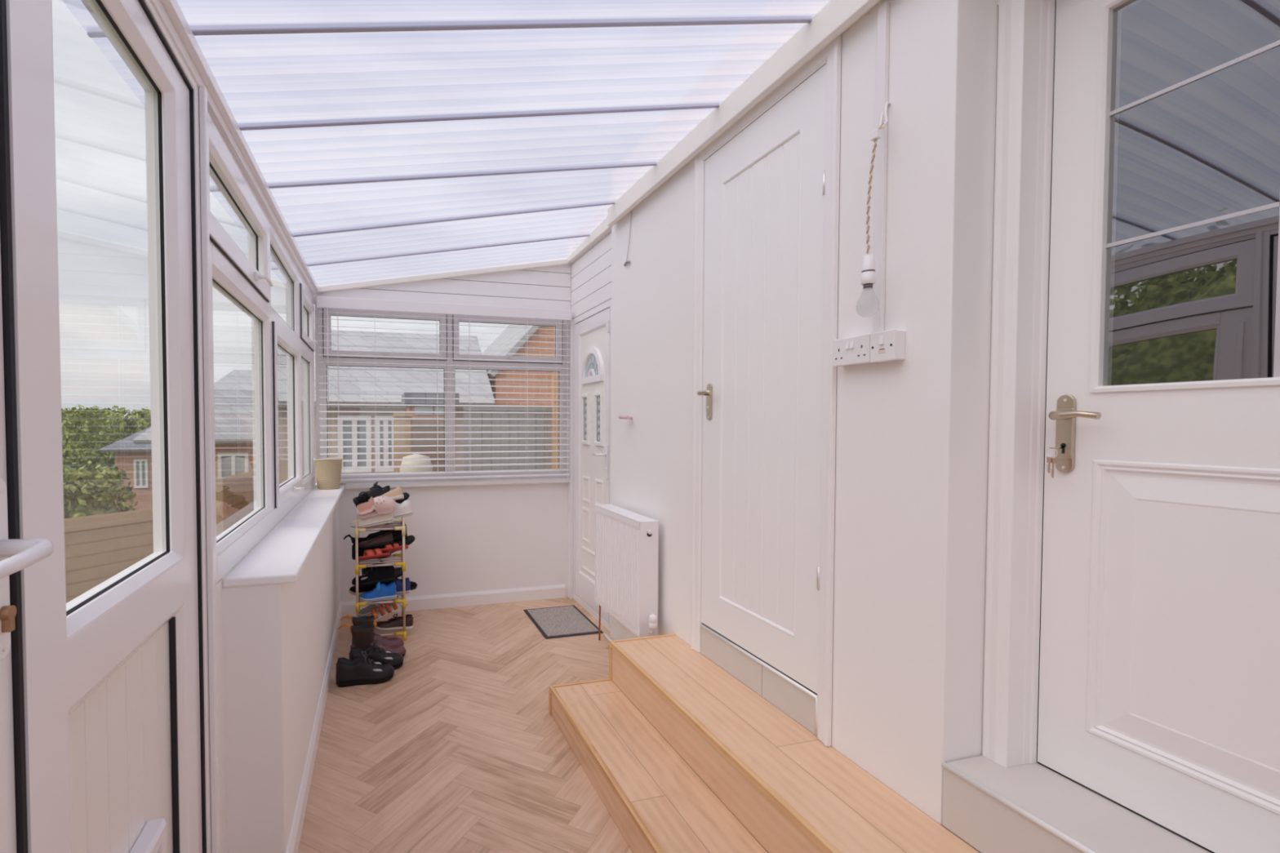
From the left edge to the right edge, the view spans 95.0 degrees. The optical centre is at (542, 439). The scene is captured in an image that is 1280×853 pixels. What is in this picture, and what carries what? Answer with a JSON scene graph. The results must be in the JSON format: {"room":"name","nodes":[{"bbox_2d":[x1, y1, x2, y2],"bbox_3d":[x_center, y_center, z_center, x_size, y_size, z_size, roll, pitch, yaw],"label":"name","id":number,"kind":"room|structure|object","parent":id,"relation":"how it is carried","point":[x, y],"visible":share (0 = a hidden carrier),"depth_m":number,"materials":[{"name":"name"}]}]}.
{"room":"sunroom","nodes":[
{"label":"sunroom","id":0,"kind":"room"},
{"bbox_2d":[215,578,226,852],"bbox_3d":[-0.940,0.880,1.585,0.083,0.950,0.188,0,2,-16],"label":"wall","id":1,"kind":"structure","parent":0,"point":[219,586],"depth_m":1.65,"materials":[{"name":"paint"}]},
{"bbox_2d":[222,489,339,852],"bbox_3d":[-1.244,0.863,2.983,0.220,0.945,2.670,0,2,-16],"label":"wall","id":2,"kind":"structure","parent":0,"point":[277,637],"depth_m":1.72,"materials":[{"name":"paint"}]},
{"bbox_2d":[207,111,318,584],"bbox_3d":[-1.254,-0.305,2.798,0.129,1.346,2.758,0,2,-16],"label":"window","id":3,"kind":"structure","parent":2,"relation":"in","point":[246,283],"depth_m":2.40,"materials":[{"name":"white plastic"}]},
{"bbox_2d":[222,484,344,586],"bbox_3d":[-1.175,0.378,2.923,0.200,0.027,2.558,0,2,-16],"label":"sill","id":4,"kind":"structure","parent":2,"relation":"on","point":[282,556],"depth_m":2.11,"materials":[{"name":"white plastic"}]},
{"bbox_2d":[313,457,342,489],"bbox_3d":[-1.462,0.229,3.954,0.191,0.211,0.191,0,2,-16],"label":"pot","id":5,"kind":"object","parent":4,"relation":"on","point":[328,470],"visible":1,"depth_m":3.89,"materials":[{"name":"beige"}]},
{"bbox_2d":[286,603,342,852],"bbox_3d":[-1.115,1.268,2.970,0.016,0.095,2.550,0,2,-16],"label":"baseboard","id":6,"kind":"structure","parent":2,"relation":"attached to","point":[300,812],"depth_m":2.33,"materials":[{"name":"white wood"}]},
{"bbox_2d":[311,482,568,602],"bbox_3d":[-0.630,0.805,4.482,2.220,0.975,0.120,0,2,-16],"label":"wall","id":7,"kind":"structure","parent":0,"point":[482,537],"depth_m":4.46,"materials":[{"name":"paint"}]},
{"bbox_2d":[314,302,567,484],"bbox_3d":[-0.715,-0.340,4.389,1.885,1.312,0.129,0,2,-16],"label":"window","id":8,"kind":"structure","parent":7,"relation":"in","point":[322,314],"depth_m":4.37,"materials":[{"name":"white plastic"}]},
{"bbox_2d":[316,296,571,481],"bbox_3d":[-0.677,-0.353,4.296,1.857,1.290,0.072,0,2,-16],"label":"blind","id":9,"kind":"object","parent":8,"relation":"attached to","point":[326,302],"visible":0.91,"depth_m":4.27,"materials":[{"name":"white plastic"}]},
{"bbox_2d":[339,584,564,617],"bbox_3d":[-0.646,1.224,4.419,1.710,0.100,0.016,0,2,-16],"label":"baseboard","id":10,"kind":"structure","parent":7,"relation":"attached to","point":[501,596],"depth_m":4.45,"materials":[{"name":"white wood"}]},
{"bbox_2d":[344,477,569,488],"bbox_3d":[-0.609,0.331,4.404,1.698,0.037,0.095,0,2,-16],"label":"sill","id":11,"kind":"structure","parent":7,"relation":"attached to","point":[544,480],"depth_m":4.35,"materials":[{"name":"white plastic"}]},
{"bbox_2d":[313,258,571,310],"bbox_3d":[-0.609,-1.235,4.438,2.170,0.505,0.104,0,2,-16],"label":"wall","id":12,"kind":"structure","parent":0,"point":[320,294],"depth_m":4.47,"materials":[{"name":"paint"}]},
{"bbox_2d":[150,0,318,295],"bbox_3d":[-0.866,-0.900,1.340,0.120,0.192,5.700,0,2,-16],"label":"trim","id":13,"kind":"structure","parent":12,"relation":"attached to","point":[169,11],"depth_m":1.65,"materials":[{"name":"white plastic"}]},
{"bbox_2d":[315,258,569,293],"bbox_3d":[-0.699,-1.227,4.334,1.880,0.378,0.055,0,2,-16],"label":"trim","id":14,"kind":"structure","parent":12,"relation":"attached to","point":[360,285],"depth_m":4.29,"materials":[{"name":"white plastic"}]},
{"bbox_2d":[315,263,570,310],"bbox_3d":[-0.693,-1.201,4.353,1.899,0.427,0.016,0,2,-16],"label":"cladding","id":15,"kind":"object","parent":12,"relation":"attached to","point":[516,291],"visible":0.72,"depth_m":4.43,"materials":[{"name":"white plastic"}]},
{"bbox_2d":[62,0,831,286],"bbox_3d":[0.018,-1.112,1.499,2.070,0.602,5.836,0,2,-16],"label":"ceiling","id":16,"kind":"structure","parent":0,"point":[390,139],"depth_m":1.99,"materials":[{"name":"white plastic"}]},
{"bbox_2d":[297,596,762,852],"bbox_3d":[0.166,1.352,1.708,2.270,0.001,5.720,0,2,-16],"label":"floor","id":17,"kind":"structure","parent":0,"point":[462,750],"depth_m":2.49,"materials":[{"name":"wood"}]},
{"bbox_2d":[335,651,394,687],"bbox_3d":[-0.960,1.229,3.134,0.306,0.161,0.117,-1,2,-18],"label":"trainer","id":18,"kind":"object","parent":17,"relation":"on","point":[358,670],"visible":1,"depth_m":3.10,"materials":[{"name":"black"}]},
{"bbox_2d":[337,622,406,656],"bbox_3d":[-1.005,1.186,3.420,0.387,0.230,0.119,0,2,-16],"label":"boot","id":19,"kind":"object","parent":17,"relation":"on","point":[362,635],"visible":0.5,"depth_m":3.39,"materials":[{"name":"black leather"}]},
{"bbox_2d":[340,613,404,645],"bbox_3d":[-1.044,1.178,3.552,0.375,0.240,0.115,-1,2,-18],"label":"boot","id":20,"kind":"object","parent":17,"relation":"on","point":[369,620],"visible":0.45,"depth_m":3.54,"materials":[{"name":"black leather"}]},
{"bbox_2d":[349,640,404,669],"bbox_3d":[-0.945,1.225,3.291,0.301,0.161,0.115,-1,2,-22],"label":"trainer","id":21,"kind":"object","parent":17,"relation":"on","point":[374,652],"visible":0.55,"depth_m":3.27,"materials":[{"name":"black"}]},
{"bbox_2d":[354,514,406,640],"bbox_3d":[-1.066,0.899,3.810,0.311,0.785,0.285,0,2,-16],"label":"shoe rack","id":22,"kind":"object","parent":17,"relation":"on","point":[395,526],"visible":0.64,"depth_m":3.71,"materials":[{"name":"beige"}]},
{"bbox_2d":[352,493,368,506],"bbox_3d":[-1.166,0.446,3.746,0.121,0.200,0.070,-1,2,-20],"label":"shoe","id":23,"kind":"object","parent":22,"relation":"on","point":[363,498],"visible":0.25,"depth_m":3.71,"materials":[{"name":"black"}]},
{"bbox_2d":[342,534,391,559],"bbox_3d":[-1.156,0.700,3.818,0.303,0.164,0.093,0,2,-16],"label":"sandal","id":24,"kind":"object","parent":22,"relation":"on","point":[361,551],"visible":0.4,"depth_m":3.78,"materials":[{"name":"black"}]},
{"bbox_2d":[359,601,378,616],"bbox_3d":[-1.120,1.107,3.888,0.226,0.148,0.090,0,2,-7],"label":"trainer","id":25,"kind":"object","parent":22,"relation":"on","point":[366,611],"visible":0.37,"depth_m":3.85,"materials":[{"name":"white"}]},
{"bbox_2d":[349,582,389,595],"bbox_3d":[-1.146,0.972,3.848,0.271,0.100,0.100,0,2,-8],"label":"shoe","id":26,"kind":"object","parent":22,"relation":"on","point":[362,589],"visible":0.35,"depth_m":3.81,"materials":[{"name":"black fabric"}]},
{"bbox_2d":[349,507,394,528],"bbox_3d":[-1.090,0.493,3.702,0.275,0.132,0.106,0,2,-9],"label":"trainer","id":27,"kind":"object","parent":22,"relation":"on","point":[388,517],"visible":0.73,"depth_m":3.68,"materials":[{"name":"white"}]},
{"bbox_2d":[356,495,395,519],"bbox_3d":[-1.055,0.431,3.672,0.243,0.145,0.129,-1,2,-19],"label":"clog","id":28,"kind":"object","parent":27,"relation":"on","point":[381,504],"visible":1,"depth_m":3.65,"materials":[{"name":"pink plastic"}]},
{"bbox_2d":[392,499,413,519],"bbox_3d":[-0.975,0.457,3.754,0.265,0.138,0.102,0,2,-13],"label":"trainer","id":29,"kind":"object","parent":27,"relation":"on","point":[403,509],"visible":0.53,"depth_m":3.75,"materials":[{"name":"white"}]},
{"bbox_2d":[373,486,404,500],"bbox_3d":[-1.016,0.367,3.805,0.200,0.109,0.073,-1,2,-21],"label":"shoe","id":30,"kind":"object","parent":29,"relation":"on","point":[397,494],"visible":0.57,"depth_m":3.80,"materials":[{"name":"beige fabric"}]},
{"bbox_2d":[358,481,390,499],"bbox_3d":[-1.109,0.339,3.818,0.202,0.120,0.079,0,2,-17],"label":"trainer","id":31,"kind":"object","parent":30,"relation":"on","point":[377,491],"visible":0.62,"depth_m":3.80,"materials":[{"name":"black fabric"}]},
{"bbox_2d":[355,548,390,560],"bbox_3d":[-1.091,0.741,3.715,0.216,0.077,0.085,0,2,-12],"label":"sandal","id":32,"kind":"object","parent":22,"relation":"on","point":[368,554],"visible":0.99,"depth_m":3.70,"materials":[{"name":"red"}]},
{"bbox_2d":[351,564,395,586],"bbox_3d":[-1.099,0.872,3.768,0.276,0.138,0.106,0,2,-9],"label":"trainer","id":33,"kind":"object","parent":22,"relation":"on","point":[375,575],"visible":0.88,"depth_m":3.75,"materials":[{"name":"black fabric"}]},
{"bbox_2d":[360,582,396,601],"bbox_3d":[-1.058,0.973,3.728,0.226,0.113,0.092,0,2,-16],"label":"trainer","id":34,"kind":"object","parent":22,"relation":"on","point":[382,591],"visible":1,"depth_m":3.71,"materials":[{"name":"blue fabric"}]},
{"bbox_2d":[361,559,402,577],"bbox_3d":[-1.065,0.870,3.873,0.284,0.148,0.108,-1,2,-17],"label":"trainer","id":35,"kind":"object","parent":22,"relation":"on","point":[398,572],"visible":0.26,"depth_m":3.86,"materials":[{"name":"black"}]},
{"bbox_2d":[368,599,400,622],"bbox_3d":[-1.025,1.108,3.735,0.216,0.134,0.087,-1,2,-21],"label":"sandal","id":36,"kind":"object","parent":22,"relation":"on","point":[388,608],"visible":0.83,"depth_m":3.72,"materials":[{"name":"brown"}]},
{"bbox_2d":[375,595,408,607],"bbox_3d":[-1.014,1.070,3.889,0.216,0.116,0.084,-1,2,-32],"label":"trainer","id":37,"kind":"object","parent":22,"relation":"on","point":[406,602],"visible":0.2,"depth_m":3.84,"materials":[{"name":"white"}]},
{"bbox_2d":[375,613,413,630],"bbox_3d":[-0.972,1.194,3.782,0.247,0.101,0.091,0,2,-13],"label":"shoe","id":38,"kind":"object","parent":22,"relation":"on","point":[396,623],"visible":0.94,"depth_m":3.77,"materials":[{"name":"brown leather"}]},
{"bbox_2d":[380,543,408,553],"bbox_3d":[-0.979,0.714,3.774,0.204,0.072,0.077,0,2,-5],"label":"sandal","id":39,"kind":"object","parent":22,"relation":"on","point":[395,547],"visible":0.9,"depth_m":3.76,"materials":[{"name":"red"}]},
{"bbox_2d":[358,532,393,548],"bbox_3d":[-1.084,0.654,3.762,0.221,0.088,0.081,0,2,-8],"label":"shoe","id":40,"kind":"object","parent":39,"relation":"on","point":[387,539],"visible":1,"depth_m":3.75,"materials":[{"name":"black leather"}]},
{"bbox_2d":[376,535,415,554],"bbox_3d":[-0.990,0.717,3.880,0.265,0.142,0.096,0,2,-12],"label":"shoe","id":41,"kind":"object","parent":22,"relation":"on","point":[409,540],"visible":0.4,"depth_m":3.86,"materials":[{"name":"black leather"}]},
{"bbox_2d":[366,521,407,540],"bbox_3d":[-1.034,0.603,3.846,0.261,0.136,0.100,-1,2,-18],"label":"trainer","id":42,"kind":"object","parent":41,"relation":"on","point":[397,535],"visible":0.46,"depth_m":3.83,"materials":[{"name":"black fabric"}]},
{"bbox_2d":[394,492,409,503],"bbox_3d":[-0.998,0.436,3.869,0.214,0.163,0.078,0,2,-12],"label":"shoe","id":43,"kind":"object","parent":22,"relation":"on","point":[406,495],"visible":0.22,"depth_m":3.85,"materials":[{"name":"black"}]},
{"bbox_2d":[394,577,410,595],"bbox_3d":[-0.992,0.970,3.835,0.226,0.113,0.092,0,2,-14],"label":"trainer","id":44,"kind":"object","parent":22,"relation":"on","point":[398,583],"visible":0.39,"depth_m":3.83,"materials":[{"name":"blue fabric"}]},
{"bbox_2d":[397,577,417,590],"bbox_3d":[-0.991,0.962,3.933,0.270,0.114,0.100,0,2,-13],"label":"shoe","id":45,"kind":"object","parent":22,"relation":"on","point":[413,584],"visible":0.23,"depth_m":3.93,"materials":[{"name":"black"}]},
{"bbox_2d":[523,604,603,639],"bbox_3d":[0.128,1.278,4.092,0.400,0.010,0.600,0,2,-16],"label":"doormat","id":46,"kind":"object","parent":17,"relation":"on","point":[554,622],"visible":0.98,"depth_m":4.04,"materials":[{"name":"grey rubber"}]},
{"bbox_2d":[548,678,768,852],"bbox_3d":[0.719,1.306,0.939,0.316,0.136,3.941,0,2,-16],"label":"step","id":47,"kind":"structure","parent":17,"relation":"on","point":[658,803],"depth_m":2.08,"materials":[{"name":"brown wood"}]},
{"bbox_2d":[608,633,980,852],"bbox_3d":[1.038,1.210,1.026,0.360,0.322,3.941,0,2,-16],"label":"step","id":48,"kind":"structure","parent":17,"relation":"on","point":[793,792],"depth_m":1.88,"materials":[{"name":"brown wood"}]},
{"bbox_2d":[699,623,817,735],"bbox_3d":[0.848,0.942,2.355,0.022,0.138,0.758,0,2,-16],"label":"threshold","id":49,"kind":"object","parent":48,"relation":"on","point":[792,698],"visible":0.88,"depth_m":2.27,"materials":[{"name":"beige tile"}]},
{"bbox_2d":[941,746,1210,852],"bbox_3d":[1.359,1.110,1.181,0.358,0.473,0.888,0,2,-16],"label":"threshold","id":50,"kind":"object","parent":17,"relation":"on","point":[993,807],"visible":0.74,"depth_m":1.40,"materials":[{"name":"white plastic"}]},
{"bbox_2d":[566,0,998,826],"bbox_3d":[0.747,-0.181,3.171,0.270,3.020,3.340,0,2,-16],"label":"wall","id":51,"kind":"structure","parent":0,"point":[913,433],"depth_m":1.68,"materials":[{"name":"paint"}]},
{"bbox_2d":[567,319,573,599],"bbox_3d":[0.220,0.163,4.609,0.025,2.210,0.065,0,2,-16],"label":"trim","id":52,"kind":"structure","parent":51,"relation":"attached to","point":[570,593],"depth_m":4.59,"materials":[{"name":"white plastic"}]},
{"bbox_2d":[567,217,611,263],"bbox_3d":[0.337,-1.426,4.121,0.040,0.094,0.980,0,2,-16],"label":"trim","id":53,"kind":"structure","parent":51,"relation":"attached to","point":[602,229],"depth_m":4.06,"materials":[{"name":"white plastic"}]},
{"bbox_2d":[571,231,611,319],"bbox_3d":[0.353,-1.263,4.172,0.016,0.643,0.900,0,2,-16],"label":"cladding","id":54,"kind":"object","parent":51,"relation":"attached to","point":[591,273],"visible":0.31,"depth_m":4.15,"materials":[{"name":"white plastic"}]},
{"bbox_2d":[573,299,611,631],"bbox_3d":[0.354,0.173,4.184,0.127,2.215,0.824,0,2,-16],"label":"door","id":55,"kind":"structure","parent":51,"relation":"in","point":[593,328],"depth_m":4.25,"materials":[{"name":"white plastic"}]},
{"bbox_2d":[585,354,598,377],"bbox_3d":[0.359,-0.534,4.194,0.001,0.158,0.300,0,2,-16],"label":"fan light","id":56,"kind":"object","parent":55,"relation":"attached to","point":[591,360],"depth_m":4.20,"materials":[{"name":"clear glass"}]},
{"bbox_2d":[618,415,632,419],"bbox_3d":[0.499,-0.131,3.442,0.061,0.024,0.116,0,2,-16],"label":"peg","id":57,"kind":"object","parent":51,"relation":"attached to","point":[620,416],"visible":1,"depth_m":3.43,"materials":[{"name":"white wood"}]},
{"bbox_2d":[595,504,658,640],"bbox_3d":[0.491,0.863,3.350,0.140,0.883,0.828,0,2,-16],"label":"radiator","id":58,"kind":"object","parent":51,"relation":"attached to","point":[626,541],"visible":1,"depth_m":3.20,"materials":[{"name":"white metal"}]},
{"bbox_2d":[595,504,658,522],"bbox_3d":[0.469,0.424,3.358,0.108,0.005,0.656,0,2,-16],"label":"grille","id":59,"kind":"object","parent":58,"relation":"attached to","point":[620,512],"depth_m":3.31,"materials":[{"name":"white metal"}]},
{"bbox_2d":[623,210,631,266],"bbox_3d":[0.506,-1.211,3.459,0.018,0.337,0.087,0,2,-16],"label":"loose wire","id":60,"kind":"object","parent":51,"relation":"attached to","point":[626,261],"visible":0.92,"depth_m":3.44,"materials":[{"name":"grey"}]},
{"bbox_2d":[607,0,881,226],"bbox_3d":[1.077,-1.342,1.369,0.060,0.153,4.720,0,2,-16],"label":"trim","id":61,"kind":"structure","parent":51,"relation":"attached to","point":[837,16],"depth_m":2.22,"materials":[{"name":"white"}]},
{"bbox_2d":[690,34,841,746],"bbox_3d":[0.834,-0.158,2.323,0.121,2.342,0.878,0,2,-16],"label":"door","id":62,"kind":"structure","parent":51,"relation":"in","point":[766,188],"depth_m":2.22,"materials":[{"name":"white paint"}]},
{"bbox_2d":[832,333,873,366],"bbox_3d":[0.969,-0.275,1.801,0.048,0.086,0.146,0,2,-16],"label":"double socket","id":63,"kind":"object","parent":51,"relation":"attached to","point":[854,350],"visible":0.95,"depth_m":1.79,"materials":[{"name":"white plastic"}]},
{"bbox_2d":[844,342,848,349],"bbox_3d":[0.947,-0.292,1.804,0.006,0.022,0.012,0,2,-16],"label":"rocker switch","id":64,"kind":"object","parent":63,"relation":"attached to","point":[846,344],"depth_m":1.80,"materials":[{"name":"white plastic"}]},
{"bbox_2d":[849,341,853,348],"bbox_3d":[0.952,-0.291,1.786,0.006,0.022,0.012,0,2,-16],"label":"rocker switch","id":65,"kind":"object","parent":63,"relation":"attached to","point":[851,343],"depth_m":1.78,"materials":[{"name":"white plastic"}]},
{"bbox_2d":[872,1,889,333],"bbox_3d":[1.004,-0.797,1.721,0.015,0.966,0.030,0,2,-16],"label":"cable trunking","id":66,"kind":"object","parent":51,"relation":"attached to","point":[883,11],"visible":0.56,"depth_m":1.71,"materials":[{"name":"white plastic"}]},
{"bbox_2d":[856,102,890,317],"bbox_3d":[0.969,-0.671,1.685,0.111,0.631,0.060,0,2,-16],"label":"hanging bulb","id":67,"kind":"object","parent":66,"relation":"hanging from","point":[868,304],"visible":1,"depth_m":1.67,"materials":[{"name":"beige glass"}]},
{"bbox_2d":[870,328,905,363],"bbox_3d":[1.002,-0.270,1.688,0.048,0.088,0.086,0,2,-16],"label":"switch","id":68,"kind":"object","parent":51,"relation":"attached to","point":[889,345],"visible":1,"depth_m":1.66,"materials":[{"name":"white plastic"}]},
{"bbox_2d":[878,335,884,344],"bbox_3d":[0.981,-0.288,1.681,0.006,0.026,0.014,0,2,-16],"label":"rocker switch","id":69,"kind":"object","parent":68,"relation":"attached to","point":[881,338],"depth_m":1.68,"materials":[{"name":"white plastic"}]},
{"bbox_3d":[-0.286,0.231,-0.735,0.085,2.420,1.330,0,2,-16],"label":"wall","id":70,"kind":"structure","parent":0,"visible":0},
{"bbox_2d":[5,0,211,852],"bbox_3d":[-0.677,0.250,0.694,0.082,2.260,1.630,0,2,-16],"label":"door","id":71,"kind":"structure","parent":70,"relation":"in","point":[112,694],"depth_m":1.05,"materials":[{"name":"white plastic"}]},
{"bbox_2d":[0,240,53,852],"bbox_3d":[-0.556,0.272,0.364,0.125,2.175,0.758,0,2,-16],"label":"door","id":72,"kind":"structure","parent":71,"relation":"attached to","point":[23,553],"depth_m":0.71,"materials":[{"name":"white plastic"}]},
{"bbox_2d":[0,0,219,852],"bbox_3d":[-0.683,0.258,0.766,0.090,2.240,1.621,0,2,-16],"label":"door frame","id":73,"kind":"structure","parent":70,"relation":"attached to","point":[6,228],"depth_m":1.41,"materials":[{"name":"white plastic"}]},
{"bbox_3d":[1.536,-0.101,0.371,0.260,3.020,2.480,0,2,-16],"label":"wall","id":74,"kind":"structure","parent":0,"visible":0},
{"bbox_2d":[1036,0,1056,746],"bbox_3d":[1.490,-0.134,1.173,0.090,2.400,1.050,0,2,-16],"label":"door reveal","id":75,"kind":"structure","parent":74,"relation":"in","point":[1055,0],"depth_m":1.61,"materials":[{"name":"grey plastic"}]},
{"bbox_2d":[982,0,1279,852],"bbox_3d":[1.396,-0.188,1.150,0.152,2.131,0.899,0,2,-16],"label":"door","id":76,"kind":"structure","parent":74,"relation":"in","point":[1159,670],"depth_m":1.41,"materials":[{"name":"white paint"}]},
{"bbox_2d":[1045,446,1062,477],"bbox_3d":[1.307,0.058,1.474,0.038,0.079,0.024,0,2,9],"label":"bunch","id":77,"kind":"object","parent":76,"relation":"hanging from","point":[1049,460],"visible":1,"depth_m":1.47,"materials":[{"name":"silver metal"}]},
{"label":"outside","id":78,"kind":"structure","parent":0,"visible":0},
{"bbox_2d":[63,465,115,503],"bbox_3d":[-22.619,3.689,24.882,150.000,0.001,180.000,0,2,-16],"label":"ground","id":79,"kind":"structure","parent":78,"point":[113,466],"depth_m":56.25,"materials":[{"name":"green plant"}]},
{"bbox_2d":[61,404,136,470],"bbox_3d":[-34.304,0.314,44.370,6.235,6.039,5.916,0,2,-16],"label":"tree","id":80,"kind":"object","parent":79,"relation":"on","point":[86,431],"visible":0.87,"depth_m":42.80,"materials":[{"name":"green plant"}]},
{"bbox_2d":[62,459,137,519],"bbox_3d":[-6.605,2.135,8.287,1.612,3.660,1.623,-1,2,-40],"label":"bush","id":81,"kind":"object","parent":79,"relation":"on","point":[86,492],"visible":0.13,"depth_m":8.11,"materials":[{"name":"green plant"}]},
{"bbox_2d":[64,508,153,603],"bbox_3d":[-5.198,2.546,7.158,0.100,3.300,2.030,1,2,29],"label":"fence","id":82,"kind":"object","parent":79,"relation":"on","point":[98,548],"visible":0.05,"depth_m":6.96,"materials":[{"name":"brown wood"}]},
{"bbox_2d":[98,426,152,510],"bbox_3d":[-13.310,1.724,22.789,4.022,6.048,7.627,0,2,-16],"label":"brick house","id":83,"kind":"structure","parent":79,"relation":"on","point":[135,460],"depth_m":19.09,"materials":[{"name":"orange brick"}]},
{"bbox_2d":[122,407,151,436],"bbox_3d":[-30.466,0.207,46.767,5.861,6.118,6.108,0,2,-6],"label":"tree","id":84,"kind":"object","parent":79,"relation":"on","point":[142,419],"visible":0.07,"depth_m":44.80,"materials":[{"name":"green plant"}]},
{"bbox_2d":[132,369,253,478],"bbox_3d":[-7.574,0.557,15.544,3.629,4.797,6.537,0,2,-16],"label":"house","id":85,"kind":"structure","parent":79,"relation":"on","point":[233,393],"depth_m":12.85,"materials":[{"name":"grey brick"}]},
{"bbox_2d":[215,471,253,536],"bbox_3d":[-4.829,1.415,9.979,0.100,1.800,3.295,0,2,-6],"label":"fence","id":86,"kind":"object","parent":79,"relation":"on","point":[234,494],"visible":0.12,"depth_m":8.79,"materials":[{"name":"brown wood"}]},
{"bbox_3d":[0.311,2.862,4.850,5.800,2.800,14.000,0,2,-16],"label":"terrace","id":87,"kind":"object","parent":79,"relation":"on","visible":0},
{"bbox_2d":[251,329,495,484],"bbox_3d":[-2.705,-0.026,9.630,3.250,3.500,3.260,0,2,-16],"label":"house","id":88,"kind":"structure","parent":87,"relation":"on","point":[282,356],"depth_m":8.31,"materials":[{"name":"tile"}]},
{"bbox_2d":[393,413,412,472],"bbox_3d":[-1.554,0.556,6.449,0.200,1.720,0.060,0,2,-16],"label":"fence","id":89,"kind":"object","parent":87,"relation":"on","point":[396,428],"visible":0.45,"depth_m":6.42,"materials":[{"name":"brown wood"}]},
{"bbox_2d":[400,453,432,472],"bbox_3d":[-1.264,0.789,5.799,0.320,1.290,0.320,0,2,-16],"label":"water butt","id":90,"kind":"object","parent":87,"relation":"on","point":[414,455],"visible":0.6,"depth_m":5.67,"materials":[{"name":"beige plastic"}]},
{"bbox_2d":[410,419,444,471],"bbox_3d":[-1.179,0.597,6.244,0.470,1.650,0.060,0,2,-16],"label":"slatted fence","id":91,"kind":"object","parent":87,"relation":"on","point":[413,428],"visible":0.18,"depth_m":6.21,"materials":[{"name":"grey wood"}]},
{"bbox_2d":[401,392,458,417],"bbox_3d":[-1.466,0.406,7.473,0.650,1.960,0.950,0,2,-16],"label":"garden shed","id":92,"kind":"object","parent":87,"relation":"on","point":[429,395],"visible":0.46,"depth_m":7.03,"materials":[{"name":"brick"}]},
{"bbox_2d":[463,406,551,471],"bbox_3d":[-0.377,0.528,6.366,0.980,1.780,0.060,0,2,-16],"label":"fence","id":93,"kind":"object","parent":87,"relation":"on","point":[511,409],"visible":0.38,"depth_m":6.34,"materials":[{"name":"grey wood"}]},
{"bbox_2d":[481,321,568,466],"bbox_3d":[0.178,-0.783,12.507,3.854,4.850,6.160,0,2,-16],"label":"house","id":94,"kind":"structure","parent":87,"relation":"on","point":[522,331],"depth_m":9.29,"materials":[{"name":"orange brick"}]},
{"bbox_2d":[551,373,558,468],"bbox_3d":[0.159,0.341,6.450,0.100,2.150,0.100,0,2,-16],"label":"timber post","id":95,"kind":"object","parent":87,"relation":"on","point":[553,376],"visible":0.21,"depth_m":6.39,"materials":[{"name":"brown"}]},
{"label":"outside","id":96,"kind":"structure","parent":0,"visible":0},
{"bbox_2d":[1111,0,1279,385],"bbox_3d":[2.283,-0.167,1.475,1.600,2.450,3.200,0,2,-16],"label":"window pane","id":97,"kind":"structure","parent":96,"point":[1198,303],"depth_m":2.42,"materials":[{"name":"grey"}]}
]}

